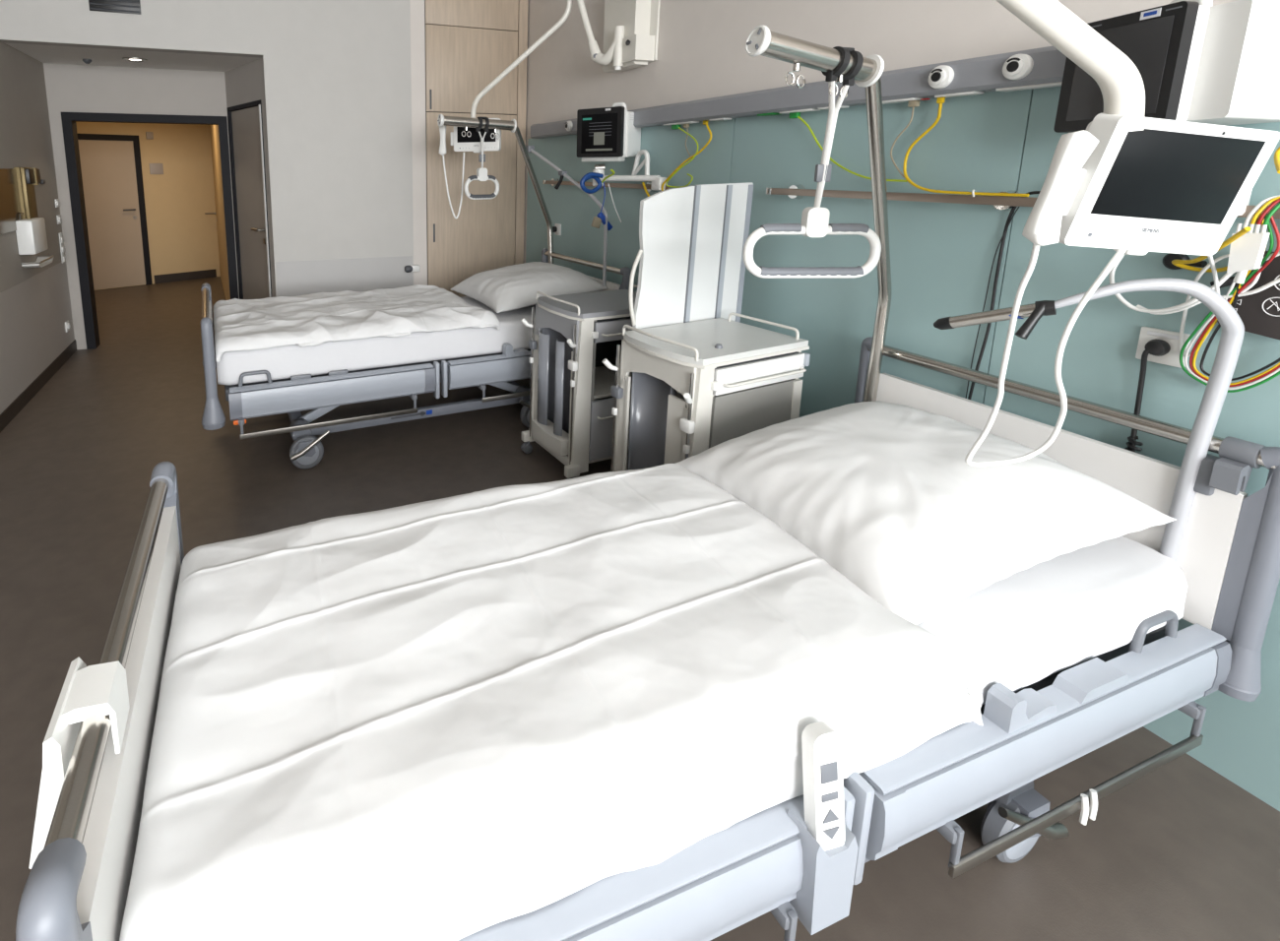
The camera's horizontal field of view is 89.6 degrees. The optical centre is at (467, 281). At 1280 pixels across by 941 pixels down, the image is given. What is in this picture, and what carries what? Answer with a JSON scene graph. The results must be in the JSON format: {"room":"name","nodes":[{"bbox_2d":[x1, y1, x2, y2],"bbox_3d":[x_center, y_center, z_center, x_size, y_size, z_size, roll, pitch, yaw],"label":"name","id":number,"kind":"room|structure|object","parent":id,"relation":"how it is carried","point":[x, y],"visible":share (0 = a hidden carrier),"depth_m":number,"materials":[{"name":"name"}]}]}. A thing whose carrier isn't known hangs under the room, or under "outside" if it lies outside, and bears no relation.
{"room":"hospital room","nodes":[
{"label":"hospital room","id":0,"kind":"room"},
{"bbox_2d":[0,41,64,292],"bbox_3d":[-1.810,-0.097,0.613,0.150,2.950,9.470,-3,11,-19],"label":"wall","id":1,"kind":"structure","parent":0,"point":[26,141],"depth_m":4.31,"materials":[{"name":"paint"}]},
{"bbox_2d":[0,167,38,234],"bbox_3d":[-2.894,-0.526,3.977,0.050,0.410,0.640,-3,11,-19],"label":"wall mirror","id":2,"kind":"object","parent":1,"relation":"attached to","point":[17,196],"visible":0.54,"depth_m":3.99,"materials":[{"name":"clear glass"}]},
{"bbox_2d":[15,211,48,255],"bbox_3d":[-2.924,-0.339,4.178,0.098,0.280,0.348,-3,11,-19],"label":"dispenser","id":3,"kind":"object","parent":1,"relation":"attached to","point":[32,239],"visible":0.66,"depth_m":4.04,"materials":[{"name":"white plastic"}]},
{"bbox_2d":[24,168,41,185],"bbox_3d":[-2.973,-0.714,4.217,0.080,0.115,0.240,-3,11,-19],"label":"wall box","id":4,"kind":"object","parent":1,"relation":"attached to","point":[32,175],"visible":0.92,"depth_m":4.19,"materials":[{"name":"silver metal"}]},
{"bbox_2d":[0,260,74,414],"bbox_3d":[-1.746,0.928,0.844,0.004,0.670,9.170,-3,11,-19],"label":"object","id":5,"kind":"structure","parent":1,"relation":"attached to","point":[34,311],"depth_m":4.18,"materials":[{"name":"paint"}]},
{"bbox_2d":[21,255,54,267],"bbox_3d":[-2.929,-0.135,4.246,0.117,0.046,0.350,-3,11,-19],"label":"soap tray","id":6,"kind":"object","parent":1,"relation":"attached to","point":[41,261],"visible":1,"depth_m":4.22,"materials":[{"name":"white plastic"}]},
{"bbox_2d":[0,339,76,432],"bbox_3d":[-1.743,1.302,0.913,0.012,0.090,9.170,-3,11,-19],"label":"baseboard","id":7,"kind":"structure","parent":1,"relation":"attached to","point":[19,404],"depth_m":4.15,"materials":[{"name":"plastic"}]},
{"bbox_2d":[58,232,65,262],"bbox_3d":[-3.224,-0.269,4.940,0.018,0.240,0.070,-3,11,-19],"label":"light switch","id":8,"kind":"object","parent":1,"relation":"attached to","point":[61,240],"visible":1,"depth_m":4.92,"materials":[{"name":"white plastic"}]},
{"bbox_2d":[3,42,260,71],"bbox_3d":[-2.319,-1.702,4.728,1.760,0.060,0.950,-3,11,-19],"label":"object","id":9,"kind":"structure","parent":0,"point":[53,54],"depth_m":4.57,"materials":[{"name":"paint"}]},
{"bbox_2d":[122,57,147,62],"bbox_3d":[-2.461,-1.643,4.597,0.170,0.010,0.170,-3,11,-19],"label":"recessed light","id":10,"kind":"object","parent":9,"relation":"attached to","point":[132,59],"visible":1,"depth_m":4.59,"materials":[{"name":"metal"}]},
{"bbox_2d":[43,63,239,349],"bbox_3d":[-2.459,-0.616,5.323,1.760,2.290,0.120,-3,11,-19],"label":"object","id":11,"kind":"structure","parent":0,"point":[70,88],"depth_m":5.01,"materials":[{"name":"paint"}]},
{"bbox_2d":[61,112,238,349],"bbox_3d":[-2.636,-0.427,5.291,1.213,1.928,0.147,-3,11,-19],"label":"door frame","id":12,"kind":"structure","parent":11,"relation":"attached to","point":[69,119],"depth_m":5.11,"materials":[{"name":"metal"}]},
{"bbox_2d":[75,122,220,290],"bbox_3d":[-4.445,-1.088,7.736,2.800,2.350,0.100,-9,14,-41],"label":"wall","id":13,"kind":"structure","parent":0,"point":[182,238],"depth_m":8.21,"materials":[{"name":"paint"}]},
{"bbox_2d":[77,133,152,289],"bbox_3d":[-4.435,-0.846,7.660,0.860,1.900,0.090,-9,14,-41],"label":"door","id":14,"kind":"structure","parent":13,"relation":"in","point":[110,164],"depth_m":7.73,"materials":[{"name":"beige laminate"}]},
{"bbox_2d":[149,163,163,174],"bbox_3d":[-4.004,-1.454,7.992,0.160,0.140,0.011,-9,14,-41],"label":"wall sign","id":15,"kind":"object","parent":13,"relation":"attached to","point":[155,168],"visible":1,"depth_m":7.99,"materials":[{"name":"plastic"}]},
{"bbox_2d":[154,268,216,283],"bbox_3d":[-3.813,-0.072,8.418,0.800,0.110,0.012,-9,14,-41],"label":"baseboard","id":16,"kind":"structure","parent":13,"relation":"attached to","point":[168,278],"depth_m":8.40,"materials":[{"name":"plastic"}]},
{"bbox_2d":[0,0,413,297],"bbox_3d":[-1.714,-0.807,4.531,2.670,2.950,0.120,-3,11,-19],"label":"wall","id":17,"kind":"structure","parent":0,"point":[338,77],"depth_m":4.61,"materials":[{"name":"beige paint"}]},
{"bbox_2d":[88,0,140,14],"bbox_3d":[-2.307,-1.840,4.056,0.300,0.150,0.020,-3,11,-19],"label":"air vent","id":18,"kind":"object","parent":17,"relation":"in","point":[112,6],"visible":1,"depth_m":4.07,"materials":[{"name":"black plastic"}]},
{"bbox_2d":[275,256,412,296],"bbox_3d":[-0.945,0.216,4.923,1.060,0.800,0.006,-3,11,-19],"label":"wall protection panel","id":19,"kind":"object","parent":17,"relation":"attached to","point":[293,278],"depth_m":4.86,"materials":[{"name":"paint"}]},
{"bbox_2d":[404,264,419,272],"bbox_3d":[-0.445,-0.105,5.018,0.130,0.060,0.063,-7,12,-35],"label":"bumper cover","id":20,"kind":"object","parent":17,"relation":"attached to","point":[413,268],"visible":1,"depth_m":5.00,"materials":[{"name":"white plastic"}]},
{"bbox_2d":[409,0,427,285],"bbox_3d":[-0.402,-0.889,4.998,0.120,2.950,0.095,-3,11,-19],"label":"trim","id":21,"kind":"structure","parent":17,"relation":"attached to","point":[417,39],"depth_m":4.91,"materials":[{"name":"beige paint"}]},
{"bbox_2d":[209,125,230,300],"bbox_3d":[-2.757,-0.959,7.042,0.120,2.350,3.392,-4,11,-23],"label":"wall","id":22,"kind":"structure","parent":0,"point":[214,129],"depth_m":6.92,"materials":[{"name":"paint"}]},
{"bbox_2d":[224,57,275,297],"bbox_3d":[-1.730,-0.574,5.098,0.100,2.290,0.920,-8,13,-37],"label":"wall","id":23,"kind":"structure","parent":0,"point":[244,84],"depth_m":4.79,"materials":[{"name":"paint"}]},
{"bbox_2d":[227,99,272,299],"bbox_3d":[-1.774,-0.430,5.116,0.140,2.000,0.800,-8,13,-37],"label":"door","id":24,"kind":"structure","parent":23,"relation":"in","point":[244,120],"depth_m":5.11,"materials":[{"name":"beige laminate"}]},
{"bbox_2d":[0,276,1279,940],"bbox_3d":[-1.380,0.973,3.266,5.350,0.100,13.750,-3,11,-19],"label":"floor","id":25,"kind":"structure","parent":0,"point":[1181,852],"depth_m":2.25,"materials":[{"name":"plastic"}]},
{"bbox_2d":[199,248,631,469],"bbox_3d":[-0.319,0.360,3.814,2.437,0.914,1.151,-4,11,-22],"label":"hospital bed","id":26,"kind":"object","parent":25,"relation":"on","point":[322,394],"visible":0.6,"depth_m":3.25,"materials":[{"name":"grey metal"}]},
{"bbox_2d":[216,296,535,385],"bbox_3d":[-0.324,0.288,3.798,2.260,0.207,0.826,-4,11,-22],"label":"mattress","id":27,"kind":"object","parent":26,"relation":"on","point":[284,361],"visible":0.31,"depth_m":3.30,"materials":[{"name":"fabric"}]},
{"bbox_2d":[212,284,500,362],"bbox_3d":[-0.683,0.186,3.637,1.536,0.137,1.047,-3,11,-19],"label":"duvet","id":28,"kind":"object","parent":27,"relation":"on","point":[318,318],"visible":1,"depth_m":3.40,"materials":[{"name":"white fabric"}]},
{"bbox_2d":[449,261,608,313],"bbox_3d":[0.380,0.002,4.058,0.764,0.218,0.769,-4,11,-22],"label":"pillow","id":29,"kind":"object","parent":27,"relation":"on","point":[514,287],"visible":0.94,"depth_m":3.82,"materials":[{"name":"white fabric"}]},
{"bbox_2d":[437,114,553,263],"bbox_3d":[0.257,-0.416,4.187,0.972,1.352,0.200,-6,12,-32],"label":"pole","id":30,"kind":"object","parent":26,"relation":"attached to","point":[442,120],"visible":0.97,"depth_m":4.02,"materials":[{"name":"metal"}]},
{"bbox_2d":[450,118,501,153],"bbox_3d":[0.054,-0.969,4.133,0.344,0.222,0.062,3,11,17],"label":"terminal","id":31,"kind":"object","parent":30,"relation":"attached to","point":[460,143],"visible":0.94,"depth_m":4.11,"materials":[{"name":"white plastic"}]},
{"bbox_2d":[438,126,464,219],"bbox_3d":[-0.101,-0.727,4.089,0.176,0.627,0.046,-1,10,-7],"label":"telephone handset","id":32,"kind":"object","parent":31,"relation":"attached to","point":[442,130],"visible":0.92,"depth_m":4.07,"materials":[{"name":"white plastic"}]},
{"bbox_2d":[464,116,499,199],"bbox_3d":[0.096,-0.793,4.005,0.250,0.525,0.080,-3,11,-19],"label":"handle","id":33,"kind":"object","parent":30,"relation":"hanging from","point":[481,173],"visible":0.98,"depth_m":4.00,"materials":[{"name":"white plastic"}]},
{"bbox_2d":[525,145,608,286],"bbox_3d":[0.617,-0.462,4.040,0.074,0.857,0.900,-5,11,-26],"label":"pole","id":34,"kind":"object","parent":30,"relation":"attached to","point":[530,149],"visible":0.93,"depth_m":3.74,"materials":[{"name":"grey metal"}]},
{"bbox_2d":[424,0,528,297],"bbox_3d":[0.069,-0.913,5.141,0.865,2.950,0.114,-3,11,-19],"label":"wardrobe","id":35,"kind":"object","parent":25,"relation":"on","point":[469,43],"visible":0.82,"depth_m":5.03,"materials":[{"name":"brown wood"}]},
{"bbox_2d":[520,284,638,479],"bbox_3d":[0.660,0.493,3.154,0.649,0.891,0.473,-4,11,-23],"label":"base cabinet","id":36,"kind":"object","parent":25,"relation":"on","point":[571,401],"visible":0.58,"depth_m":2.98,"materials":[{"name":"beige plastic"}]},
{"bbox_2d":[531,419,569,455],"bbox_3d":[0.421,0.775,3.104,0.095,0.075,0.280,-4,11,-23],"label":"tray","id":37,"kind":"object","parent":36,"relation":"on","point":[556,442],"depth_m":3.05,"materials":[{"name":"beige plastic"}]},
{"bbox_2d":[537,289,636,319],"bbox_3d":[0.675,0.106,3.087,0.590,0.022,0.412,-4,11,-23],"label":"countertop","id":38,"kind":"structure","parent":36,"relation":"on","point":[595,304],"depth_m":3.02,"materials":[{"name":"plastic"}]},
{"bbox_2d":[593,364,619,398],"bbox_3d":[0.722,0.506,3.187,0.458,0.015,0.360,-4,11,-23],"label":"shelf","id":39,"kind":"object","parent":36,"relation":"attached to","point":[605,378],"depth_m":3.16,"materials":[{"name":"beige plastic"}]},
{"bbox_2d":[594,339,621,367],"bbox_3d":[0.653,0.337,3.320,0.420,0.260,0.012,-4,11,-23],"label":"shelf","id":40,"kind":"object","parent":36,"relation":"attached to","point":[606,350],"depth_m":3.37,"materials":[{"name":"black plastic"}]},
{"bbox_2d":[15,336,1279,940],"bbox_3d":[0.529,0.792,1.522,2.472,0.884,1.094,-3,11,-19],"label":"hospital bed","id":41,"kind":"object","parent":25,"relation":"on","point":[1229,559],"visible":0.34,"depth_m":1.20,"materials":[{"name":"grey metal"}]},
{"bbox_2d":[28,657,129,869],"bbox_3d":[-0.544,0.668,0.875,0.111,0.206,0.140,-3,11,-19],"label":"holder","id":42,"kind":"object","parent":41,"relation":"hanging from","point":[101,688],"visible":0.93,"depth_m":0.84,"materials":[{"name":"white plastic"}]},
{"bbox_2d":[745,25,891,401],"bbox_3d":[1.139,0.002,1.907,0.841,1.426,0.178,-6,12,-29],"label":"pole","id":43,"kind":"object","parent":41,"relation":"attached to","point":[761,40],"visible":0.98,"depth_m":1.78,"materials":[{"name":"metal"}]},
{"bbox_2d":[742,46,881,278],"bbox_3d":[1.003,-0.326,1.757,0.398,0.646,0.085,-1,10,-9],"label":"handle","id":44,"kind":"object","parent":43,"relation":"hanging from","point":[815,219],"visible":0.95,"depth_m":1.78,"materials":[{"name":"white plastic"}]},
{"bbox_2d":[787,809,858,935],"bbox_3d":[0.597,0.989,1.055,0.095,0.185,0.061,-3,11,-19],"label":"remote holder","id":45,"kind":"object","parent":41,"relation":"attached to","point":[824,897],"visible":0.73,"depth_m":1.03,"materials":[{"name":"plastic"}]},
{"bbox_2d":[801,721,845,850],"bbox_3d":[0.594,0.844,1.035,0.056,0.202,0.060,-2,11,-13],"label":"remote","id":46,"kind":"object","parent":45,"relation":"in","point":[822,749],"visible":0.93,"depth_m":1.02,"materials":[{"name":"white plastic"}]},
{"bbox_2d":[917,535,1187,704],"bbox_3d":[0.531,0.754,1.516,2.295,0.167,0.866,-3,11,-19],"label":"mattress","id":47,"kind":"object","parent":41,"relation":"on","point":[1063,611],"visible":0.21,"depth_m":1.37,"materials":[{"name":"fabric"}]},
{"bbox_2d":[119,463,983,940],"bbox_3d":[0.160,0.766,1.381,1.534,0.246,0.910,-3,11,-19],"label":"duvet","id":48,"kind":"object","parent":47,"relation":"on","point":[456,718],"visible":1,"depth_m":1.08,"materials":[{"name":"white fabric"}]},
{"bbox_2d":[675,400,1176,625],"bbox_3d":[1.170,0.533,1.716,0.841,0.233,0.769,-3,11,-16],"label":"pillow","id":49,"kind":"object","parent":47,"relation":"on","point":[886,494],"visible":0.94,"depth_m":1.49,"materials":[{"name":"white fabric"}]},
{"bbox_2d":[933,277,1244,563],"bbox_3d":[1.539,0.343,1.601,0.587,0.746,0.144,8,13,38],"label":"holder","id":50,"kind":"object","parent":41,"relation":"attached to","point":[1194,476],"visible":0.93,"depth_m":1.48,"materials":[{"name":"metal"}]},
{"bbox_2d":[1209,436,1265,495],"bbox_3d":[1.787,0.427,1.440,0.080,0.118,0.056,-3,11,-19],"label":"clamp","id":51,"kind":"object","parent":41,"relation":"attached to","point":[1231,473],"visible":0.9,"depth_m":1.43,"materials":[{"name":"grey plastic"}]},
{"bbox_2d":[602,182,810,471],"bbox_3d":[1.000,0.338,2.487,0.806,1.436,0.491,-5,11,-26],"label":"cabinet","id":52,"kind":"object","parent":25,"relation":"on","point":[694,378],"visible":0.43,"depth_m":2.49,"materials":[{"name":"beige plastic"}]},
{"bbox_2d":[623,318,808,365],"bbox_3d":[0.948,0.226,2.427,0.590,0.022,0.412,-5,11,-26],"label":"countertop","id":53,"kind":"structure","parent":52,"relation":"on","point":[738,341],"depth_m":2.37,"materials":[{"name":"plastic"}]},
{"bbox_2d":[523,0,1237,262],"bbox_3d":[1.942,-0.235,1.416,0.150,2.950,8.520,-3,11,-19],"label":"wall","id":54,"kind":"structure","parent":0,"point":[702,54],"depth_m":2.93,"materials":[{"name":"beige paint"}]},
{"bbox_2d":[470,0,660,118],"bbox_3d":[0.615,-1.496,3.855,1.185,0.981,0.375,6,12,31],"label":"boom","id":55,"kind":"object","parent":54,"relation":"attached to","point":[631,27],"visible":0.98,"depth_m":3.60,"materials":[{"name":"white metal"}]},
{"bbox_2d":[542,178,670,191],"bbox_3d":[0.867,-0.643,4.103,0.054,0.064,1.540,-3,11,-19],"label":"rail","id":56,"kind":"object","parent":54,"relation":"attached to","point":[553,182],"visible":0.59,"depth_m":3.87,"materials":[{"name":"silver metal"}]},
{"bbox_2d":[592,164,667,191],"bbox_3d":[0.931,-0.603,3.569,0.078,0.148,0.476,-10,14,-43],"label":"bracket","id":57,"kind":"object","parent":56,"relation":"attached to","point":[657,180],"visible":0.8,"depth_m":3.52,"materials":[{"name":"white plastic"}]},
{"bbox_2d":[579,172,603,193],"bbox_3d":[0.721,-0.573,3.612,0.157,0.125,0.047,-3,11,-19],"label":"air hose","id":58,"kind":"object","parent":57,"relation":"hanging from","point":[595,175],"visible":1,"depth_m":3.60,"materials":[{"name":"plastic"}]},
{"bbox_2d":[596,182,612,230],"bbox_3d":[0.815,-0.443,3.658,0.100,0.285,0.030,-3,11,-19],"label":"probe","id":59,"kind":"object","parent":57,"relation":"hanging from","point":[601,215],"visible":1,"depth_m":3.65,"materials":[{"name":"plastic"}]},
{"bbox_2d":[591,216,601,228],"bbox_3d":[0.763,-0.348,3.656,0.063,0.070,0.020,-3,11,-19],"label":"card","id":60,"kind":"object","parent":59,"relation":"hanging from","point":[597,222],"visible":1,"depth_m":3.65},
{"bbox_2d":[576,102,640,161],"bbox_3d":[0.843,-0.887,3.697,0.310,0.336,0.213,10,16,43],"label":"monitor","id":61,"kind":"object","parent":57,"relation":"on","point":[604,134],"visible":0.98,"depth_m":3.61,"materials":[{"name":"black plastic"}]},
{"bbox_2d":[593,131,604,144],"bbox_3d":[0.771,-0.837,3.629,0.072,0.073,0.001,10,16,43],"label":"picture","id":62,"kind":"object","parent":61,"relation":"on","point":[599,137],"depth_m":3.63},
{"bbox_2d":[631,149,649,175],"bbox_3d":[0.992,-0.669,3.550,0.028,0.168,0.166,-3,11,-19],"label":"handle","id":63,"kind":"object","parent":57,"relation":"attached to","point":[646,161],"visible":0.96,"depth_m":3.52,"materials":[{"name":"white plastic"}]},
{"bbox_2d":[530,46,1066,138],"bbox_3d":[1.436,-0.728,2.411,0.100,0.114,5.370,-3,11,-19],"label":"rail","id":64,"kind":"object","parent":54,"relation":"attached to","point":[978,75],"visible":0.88,"depth_m":2.28,"materials":[{"name":"grey metal"}]},
{"bbox_2d":[665,124,698,188],"bbox_3d":[1.127,-0.661,3.264,0.056,0.335,0.215,-3,11,-19],"label":"cable","id":65,"kind":"object","parent":64,"relation":"attached to","point":[677,126],"visible":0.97,"depth_m":3.26,"materials":[{"name":"plastic"}]},
{"bbox_2d":[661,120,711,191],"bbox_3d":[1.139,-0.633,3.233,0.032,0.386,0.330,-4,11,-24],"label":"cable","id":66,"kind":"object","parent":64,"relation":"attached to","point":[705,122],"visible":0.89,"depth_m":3.16,"materials":[{"name":"plastic"}]},
{"bbox_2d":[789,112,906,182],"bbox_3d":[1.455,-0.531,2.392,0.029,0.280,0.535,-3,11,-19],"label":"cable","id":67,"kind":"object","parent":64,"relation":"attached to","point":[793,115],"visible":0.84,"depth_m":2.48,"materials":[{"name":"plastic"}]},
{"bbox_2d":[890,99,920,178],"bbox_3d":[1.531,-0.500,2.176,0.020,0.284,0.085,-3,11,-19],"label":"cable","id":68,"kind":"object","parent":64,"relation":"attached to","point":[912,103],"visible":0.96,"depth_m":2.16,"materials":[{"name":"plastic"}]},
{"bbox_2d":[928,64,954,88],"bbox_3d":[1.515,-0.657,1.993,0.031,0.072,0.072,-3,11,-19],"label":"outlet","id":69,"kind":"object","parent":64,"relation":"attached to","point":[940,77],"visible":1,"depth_m":1.98,"materials":[{"name":"white plastic"}]},
{"bbox_2d":[902,97,1028,196],"bbox_3d":[1.586,-0.441,1.979,0.028,0.324,0.400,-3,11,-16],"label":"cable","id":70,"kind":"object","parent":64,"relation":"attached to","point":[940,100],"visible":0.99,"depth_m":2.05,"materials":[{"name":"plastic"}]},
{"bbox_2d":[1002,54,1033,79],"bbox_3d":[1.586,-0.621,1.795,0.031,0.072,0.072,-3,11,-19],"label":"outlet","id":71,"kind":"object","parent":64,"relation":"attached to","point":[1017,66],"visible":1,"depth_m":1.78,"materials":[{"name":"white plastic"}]},
{"bbox_2d":[525,86,1279,811],"bbox_3d":[1.865,0.365,1.497,0.012,1.740,8.180,-3,11,-19],"label":"wall panel","id":72,"kind":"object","parent":54,"relation":"attached to","point":[942,254],"depth_m":2.06,"materials":[{"name":"paint"}]},
{"bbox_2d":[766,184,1279,219],"bbox_3d":[1.651,-0.248,1.907,0.054,0.064,1.830,-3,11,-19],"label":"rail","id":73,"kind":"object","parent":54,"relation":"attached to","point":[1005,203],"visible":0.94,"depth_m":2.08,"materials":[{"name":"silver metal"}]},
{"bbox_2d":[965,206,1019,398],"bbox_3d":[1.661,0.097,1.965,0.003,0.701,0.073,-3,11,-19],"label":"lead","id":74,"kind":"object","parent":73,"relation":"hanging from","point":[1018,207],"visible":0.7,"depth_m":1.97,"materials":[{"name":"black plastic"}]},
{"bbox_2d":[967,191,1040,399],"bbox_3d":[1.663,0.088,1.919,0.027,0.735,0.142,-1,10,-5],"label":"power cable","id":75,"kind":"object","parent":73,"relation":"hanging from","point":[1032,192],"visible":0.68,"depth_m":1.96,"materials":[{"name":"black plastic"}]},
{"bbox_2d":[1236,189,1252,216],"bbox_3d":[1.722,-0.230,1.465,0.186,0.148,0.090,3,11,14],"label":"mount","id":76,"kind":"object","parent":73,"relation":"attached to","point":[1243,210],"visible":0.05,"depth_m":1.43,"materials":[{"name":"white plastic"}]},
{"bbox_2d":[1244,194,1279,223],"bbox_3d":[1.781,-0.089,1.367,0.120,0.201,0.027,4,11,22],"label":"lead","id":77,"kind":"object","parent":73,"relation":"hanging from","point":[1264,201],"visible":1,"depth_m":1.36,"materials":[{"name":"white plastic"}]},
{"bbox_2d":[1226,223,1270,283],"bbox_3d":[1.728,-0.061,1.376,0.024,0.132,0.046,-3,11,-19],"label":"connector","id":78,"kind":"object","parent":77,"relation":"hanging from","point":[1247,252],"visible":0.82,"depth_m":1.37,"materials":[{"name":"white plastic"}]},
{"bbox_2d":[1199,215,1279,381],"bbox_3d":[1.783,0.048,1.406,0.096,0.404,0.156,-3,11,-19],"label":"lead","id":79,"kind":"object","parent":78,"relation":"attached to","point":[1238,285],"visible":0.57,"depth_m":1.46,"materials":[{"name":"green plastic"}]},
{"bbox_2d":[1179,214,1279,392],"bbox_3d":[1.777,0.058,1.425,0.096,0.431,0.193,-3,11,-19],"label":"lead","id":80,"kind":"object","parent":79,"relation":"attached to","point":[1269,228],"visible":0.92,"depth_m":1.44,"materials":[{"name":"plastic"}]},
{"bbox_2d":[1184,213,1279,389],"bbox_3d":[1.779,0.055,1.421,0.096,0.424,0.184,-3,11,-19],"label":"lead","id":81,"kind":"object","parent":79,"relation":"attached to","point":[1233,284],"visible":0.62,"depth_m":1.49,"materials":[{"name":"white plastic"}]},
{"bbox_2d":[1189,216,1279,386],"bbox_3d":[1.780,0.053,1.416,0.096,0.419,0.175,-3,11,-19],"label":"lead","id":82,"kind":"object","parent":79,"relation":"attached to","point":[1272,221],"visible":0.87,"depth_m":1.42,"materials":[{"name":"plastic"}]},
{"bbox_2d":[1192,213,1279,384],"bbox_3d":[1.781,0.051,1.413,0.096,0.414,0.170,-3,11,-19],"label":"lead","id":83,"kind":"object","parent":79,"relation":"attached to","point":[1249,271],"visible":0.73,"depth_m":1.49,"materials":[{"name":"plastic"}]},
{"bbox_2d":[1250,196,1279,224],"bbox_3d":[1.784,-0.087,1.359,0.120,0.201,0.027,4,11,22],"label":"lead","id":84,"kind":"object","parent":73,"relation":"hanging from","point":[1269,202],"visible":1,"depth_m":1.35,"materials":[{"name":"plastic"}]},
{"bbox_2d":[1256,198,1279,224],"bbox_3d":[1.786,-0.086,1.350,0.120,0.201,0.027,4,11,22],"label":"lead","id":85,"kind":"object","parent":73,"relation":"hanging from","point":[1260,219],"visible":1,"depth_m":1.35,"materials":[{"name":"plastic"}]},
{"bbox_2d":[1262,202,1279,224],"bbox_3d":[1.790,-0.084,1.342,0.120,0.201,0.027,4,11,22],"label":"lead","id":86,"kind":"object","parent":73,"relation":"hanging from","point":[1266,220],"visible":1,"depth_m":1.34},
{"bbox_2d":[995,0,1145,131],"bbox_3d":[1.131,-0.839,1.188,1.459,1.102,0.440,-3,11,-19],"label":"boom","id":87,"kind":"object","parent":54,"relation":"attached to","point":[1120,81],"visible":0.95,"depth_m":1.09,"materials":[{"name":"white metal"}]},
{"bbox_2d":[1058,112,1279,255],"bbox_3d":[1.289,-0.179,1.175,0.388,0.268,0.101,-1,10,-7],"label":"terminal","id":88,"kind":"object","parent":87,"relation":"attached to","point":[1167,186],"visible":0.96,"depth_m":1.15,"materials":[{"name":"white plastic"}]},
{"bbox_2d":[964,129,1126,466],"bbox_3d":[1.089,0.063,1.187,0.250,0.681,0.140,-3,11,-19],"label":"telephone handset","id":89,"kind":"object","parent":88,"relation":"attached to","point":[1042,227],"visible":1,"depth_m":1.10,"materials":[{"name":"white plastic"}]},
{"bbox_2d":[1135,326,1190,368],"bbox_3d":[1.799,0.169,1.606,0.018,0.088,0.092,-3,11,-19],"label":"wall socket","id":90,"kind":"object","parent":54,"relation":"attached to","point":[1172,358],"visible":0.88,"depth_m":1.60,"materials":[{"name":"white plastic"}]},
{"bbox_2d":[1124,339,1170,453],"bbox_3d":[1.773,0.381,1.638,0.042,0.470,0.044,-3,11,-19],"label":"plug","id":91,"kind":"object","parent":90,"relation":"attached to","point":[1157,348],"visible":0.44,"depth_m":1.63,"materials":[{"name":"black plastic"}]},
{"bbox_2d":[1162,253,1207,269],"bbox_3d":[1.799,-0.049,1.556,0.024,0.044,0.080,-2,11,-13],"label":"connector","id":92,"kind":"object","parent":54,"relation":"attached to","point":[1167,260],"visible":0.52,"depth_m":1.56,"materials":[{"name":"black plastic"}]},
{"bbox_2d":[1171,226,1251,272],"bbox_3d":[1.752,-0.072,1.431,0.077,0.125,0.230,5,11,23],"label":"cable","id":93,"kind":"object","parent":92,"relation":"attached to","point":[1179,263],"visible":0.73,"depth_m":1.47,"materials":[{"name":"plastic"}]},
{"bbox_2d":[1178,254,1261,357],"bbox_3d":[1.749,0.050,1.442,0.216,0.316,0.098,-9,14,-42],"label":"cord","id":94,"kind":"object","parent":54,"relation":"attached to","point":[1212,262],"visible":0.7,"depth_m":1.45,"materials":[{"name":"plastic"}]},
{"bbox_2d":[1109,251,1279,313],"bbox_3d":[1.721,-0.012,1.483,0.261,0.212,0.163,8,13,37],"label":"cord","id":95,"kind":"object","parent":94,"relation":"attached to","point":[1226,276],"visible":0.6,"depth_m":1.55,"materials":[{"name":"plastic"}]},
{"bbox_2d":[1136,277,1279,315],"bbox_3d":[1.776,0.010,1.443,0.014,0.189,0.304,-3,11,-19],"label":"cord","id":96,"kind":"object","parent":94,"relation":"attached to","point":[1277,281],"visible":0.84,"depth_m":1.44,"materials":[{"name":"plastic"}]},
{"bbox_2d":[1216,250,1279,340],"bbox_3d":[1.827,0.032,1.401,0.029,0.199,0.148,-4,11,-23],"label":"pressure cuff","id":97,"kind":"object","parent":54,"relation":"attached to","point":[1259,312],"visible":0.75,"depth_m":1.41,"materials":[{"name":"fabric"}]},
{"bbox_2d":[1210,276,1257,288],"bbox_3d":[1.777,0.001,1.438,0.024,0.043,0.069,-6,12,-28],"label":"tube","id":98,"kind":"object","parent":97,"relation":"attached to","point":[1229,282],"visible":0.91,"depth_m":1.44,"materials":[{"name":"black plastic"}]},
{"bbox_2d":[1053,0,1279,132],"bbox_3d":[1.695,-0.502,1.486,0.243,0.327,0.322,-1,10,-5],"label":"monitor","id":99,"kind":"object","parent":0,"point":[1198,61],"visible":0.68,"depth_m":1.39,"materials":[{"name":"black plastic"}]},
{"bbox_2d":[1143,10,1156,16],"bbox_3d":[1.582,-0.621,1.437,0.001,0.008,0.026,1,9,-5],"label":"print","id":100,"kind":"object","parent":99,"relation":"on","point":[1154,12],"depth_m":1.44},
{"bbox_2d":[1273,146,1279,174],"bbox_3d":[1.701,-0.274,1.282,0.116,0.102,0.068,-3,11,-19],"label":"cable","id":101,"kind":"object","parent":99,"relation":"attached to","point":[1276,158],"visible":1,"depth_m":1.30,"materials":[{"name":"plastic"}]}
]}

